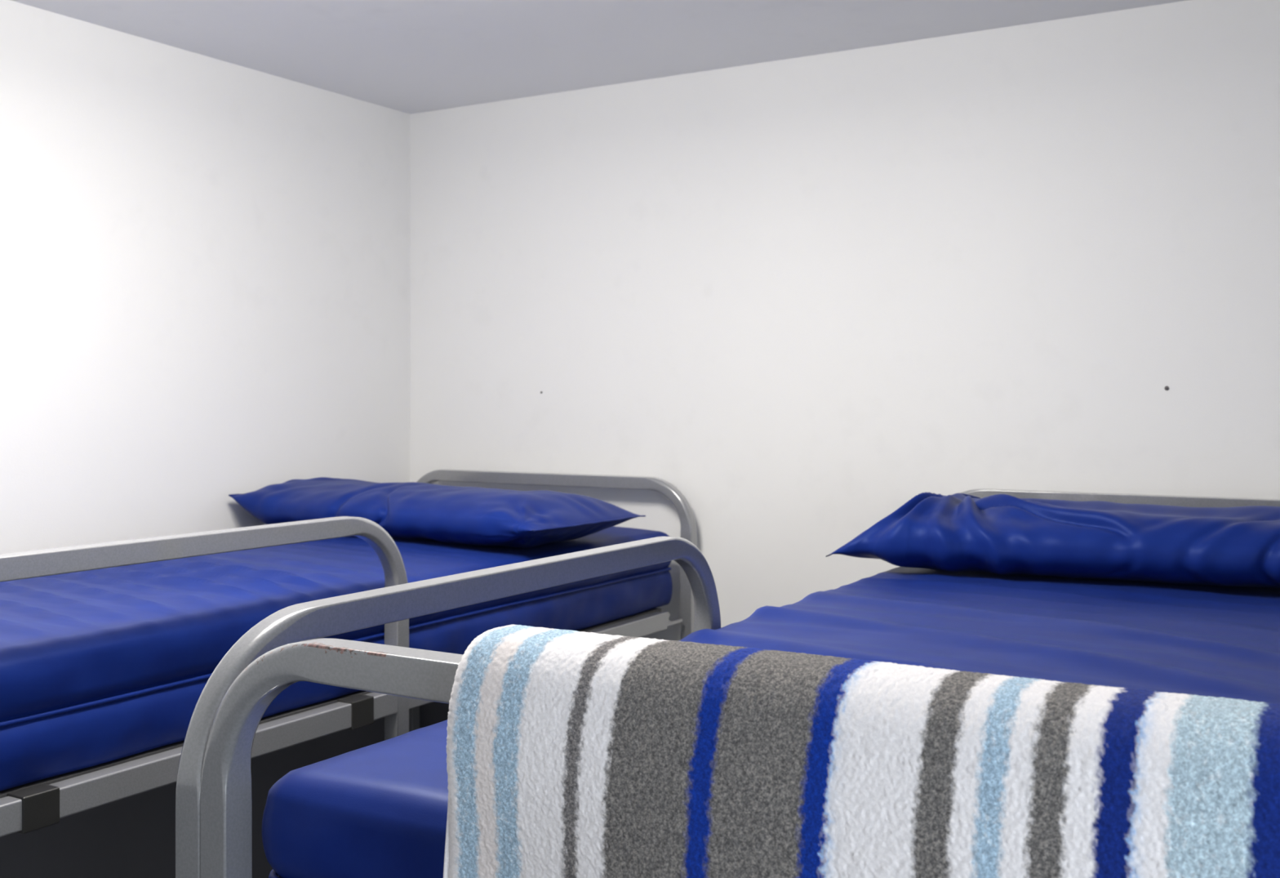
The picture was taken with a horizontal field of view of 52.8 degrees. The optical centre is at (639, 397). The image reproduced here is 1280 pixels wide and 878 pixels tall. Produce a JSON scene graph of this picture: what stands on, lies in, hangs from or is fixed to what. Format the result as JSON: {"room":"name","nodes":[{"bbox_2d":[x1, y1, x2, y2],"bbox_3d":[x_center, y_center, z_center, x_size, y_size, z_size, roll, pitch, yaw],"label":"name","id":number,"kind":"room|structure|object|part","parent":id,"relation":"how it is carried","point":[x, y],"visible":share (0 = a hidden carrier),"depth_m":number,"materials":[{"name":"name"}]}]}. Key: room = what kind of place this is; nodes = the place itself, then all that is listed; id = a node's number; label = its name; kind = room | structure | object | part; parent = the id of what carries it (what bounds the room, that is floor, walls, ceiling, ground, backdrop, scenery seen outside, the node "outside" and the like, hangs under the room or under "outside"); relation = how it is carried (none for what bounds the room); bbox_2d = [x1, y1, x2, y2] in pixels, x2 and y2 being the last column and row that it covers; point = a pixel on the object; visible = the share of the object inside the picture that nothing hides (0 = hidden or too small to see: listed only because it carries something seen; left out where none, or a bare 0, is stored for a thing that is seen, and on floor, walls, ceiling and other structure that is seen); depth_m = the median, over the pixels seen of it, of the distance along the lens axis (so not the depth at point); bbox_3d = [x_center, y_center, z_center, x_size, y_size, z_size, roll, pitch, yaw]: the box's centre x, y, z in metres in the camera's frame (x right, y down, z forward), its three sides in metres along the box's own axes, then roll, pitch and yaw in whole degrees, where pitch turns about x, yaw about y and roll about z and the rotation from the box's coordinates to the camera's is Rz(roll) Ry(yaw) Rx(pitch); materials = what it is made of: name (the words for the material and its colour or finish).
{"room":"dormitory","nodes":[
{"label":"dormitory","id":0,"kind":"room"},
{"bbox_2d":[0,0,410,877],"bbox_3d":[-1.600,0.512,2.011,0.120,2.576,3.840,0,0,31],"label":"wall","id":1,"kind":"structure","parent":0,"point":[205,261],"depth_m":2.84,"materials":[{"name":"white paint"}]},
{"bbox_2d":[10,0,1188,114],"bbox_3d":[-0.172,-0.836,1.163,3.440,0.120,3.840,0,0,31],"label":"ceiling","id":2,"kind":"structure","parent":0,"point":[408,56],"depth_m":2.72,"materials":[{"name":"white paint"}]},
{"bbox_2d":[410,0,1279,728],"bbox_3d":[0.777,0.512,2.762,3.200,2.576,0.120,0,0,31],"label":"wall","id":3,"kind":"structure","parent":0,"point":[807,299],"depth_m":2.87,"materials":[{"name":"white paint"}]},
{"bbox_3d":[-0.172,1.860,1.163,3.440,0.120,3.840,0,0,31],"label":"floor","id":4,"kind":"structure","parent":0,"visible":0},
{"bbox_2d":[0,469,697,836],"bbox_3d":[-0.741,0.995,2.418,0.879,1.611,1.957,0,0,31],"label":"bunk bed","id":5,"kind":"object","parent":4,"relation":"on","point":[35,805],"visible":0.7,"depth_m":1.91,"materials":[{"name":"grey paint"}]},
{"bbox_3d":[-0.638,0.995,1.763,0.030,1.611,0.937,0,0,31],"label":"guard rail","id":6,"kind":"part","parent":5,"relation":"part of","materials":[{"name":"grey metal"}]},
{"bbox_3d":[-0.755,0.486,2.394,0.813,0.008,1.782,0,0,31],"label":"panel","id":7,"kind":"part","parent":5,"relation":"part of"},
{"bbox_3d":[-0.406,0.503,2.154,0.029,0.038,1.785,0,0,31],"label":"frame","id":8,"kind":"part","parent":5,"relation":"part of","materials":[{"name":"grey paint"}]},
{"bbox_2d":[0,525,672,791],"bbox_3d":[-0.745,0.384,2.407,0.828,0.193,1.889,0,0,31],"label":"mattress","id":9,"kind":"object","parent":5,"relation":"on","point":[98,666],"visible":0.62,"depth_m":1.91,"materials":[{"name":"blue plastic"}]},
{"bbox_2d":[228,476,645,547],"bbox_3d":[-0.465,0.245,2.863,0.894,0.113,0.383,0,0,34],"label":"pillow","id":10,"kind":"object","parent":9,"relation":"on","point":[453,514],"visible":0.89,"depth_m":2.67,"materials":[{"name":"blue fabric"}]},
{"bbox_3d":[-0.249,0.995,3.246,0.875,1.611,0.030,0,0,31],"label":"headboard","id":11,"kind":"part","parent":5,"relation":"part of","materials":[{"name":"grey paint"}]},
{"bbox_3d":[0.072,0.503,2.960,0.006,0.034,0.096,0,0,31],"label":"hook plate","id":12,"kind":"part","parent":5,"relation":"part of","materials":[{"name":"grey paint"}]},
{"bbox_2d":[175,488,1279,877],"bbox_3d":[0.489,0.995,1.687,0.879,1.611,1.957,0,0,31],"label":"bunk bed","id":13,"kind":"object","parent":4,"relation":"on","point":[214,794],"visible":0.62,"depth_m":1.07,"materials":[{"name":"grey paint"}]},
{"bbox_3d":[0.010,0.995,0.851,0.845,1.611,0.030,0,0,31],"label":"footboard","id":14,"kind":"part","parent":13,"relation":"part of","materials":[{"name":"grey paint"}]},
{"bbox_3d":[-0.134,0.995,1.464,0.030,1.611,0.937,0,0,31],"label":"guard rail","id":15,"kind":"part","parent":13,"relation":"part of","materials":[{"name":"grey metal"}]},
{"bbox_2d":[261,566,1279,877],"bbox_3d":[0.495,0.386,1.670,0.792,0.190,1.889,0,0,31],"label":"mattress","id":16,"kind":"object","parent":13,"relation":"on","point":[379,809],"visible":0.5,"depth_m":1.54,"materials":[{"name":"blue plastic"}]},
{"bbox_2d":[826,492,1279,587],"bbox_3d":[0.830,0.235,2.225,0.955,0.134,0.393,0,0,25],"label":"pillow","id":17,"kind":"object","parent":16,"relation":"on","point":[997,533],"visible":1,"depth_m":2.11,"materials":[{"name":"blue fabric"}]},
{"bbox_2d":[443,623,1279,877],"bbox_3d":[0.121,0.388,0.765,0.561,0.457,0.132,0,0,31],"label":"striped towel","id":18,"kind":"object","parent":13,"relation":"hanging from","point":[571,753],"visible":1,"depth_m":0.73,"materials":[{"name":"multicoloured fabric"}]},
{"bbox_3d":[0.982,0.995,2.515,0.875,1.611,0.030,0,0,31],"label":"headboard","id":19,"kind":"part","parent":13,"relation":"part of","materials":[{"name":"grey paint"}]}
]}

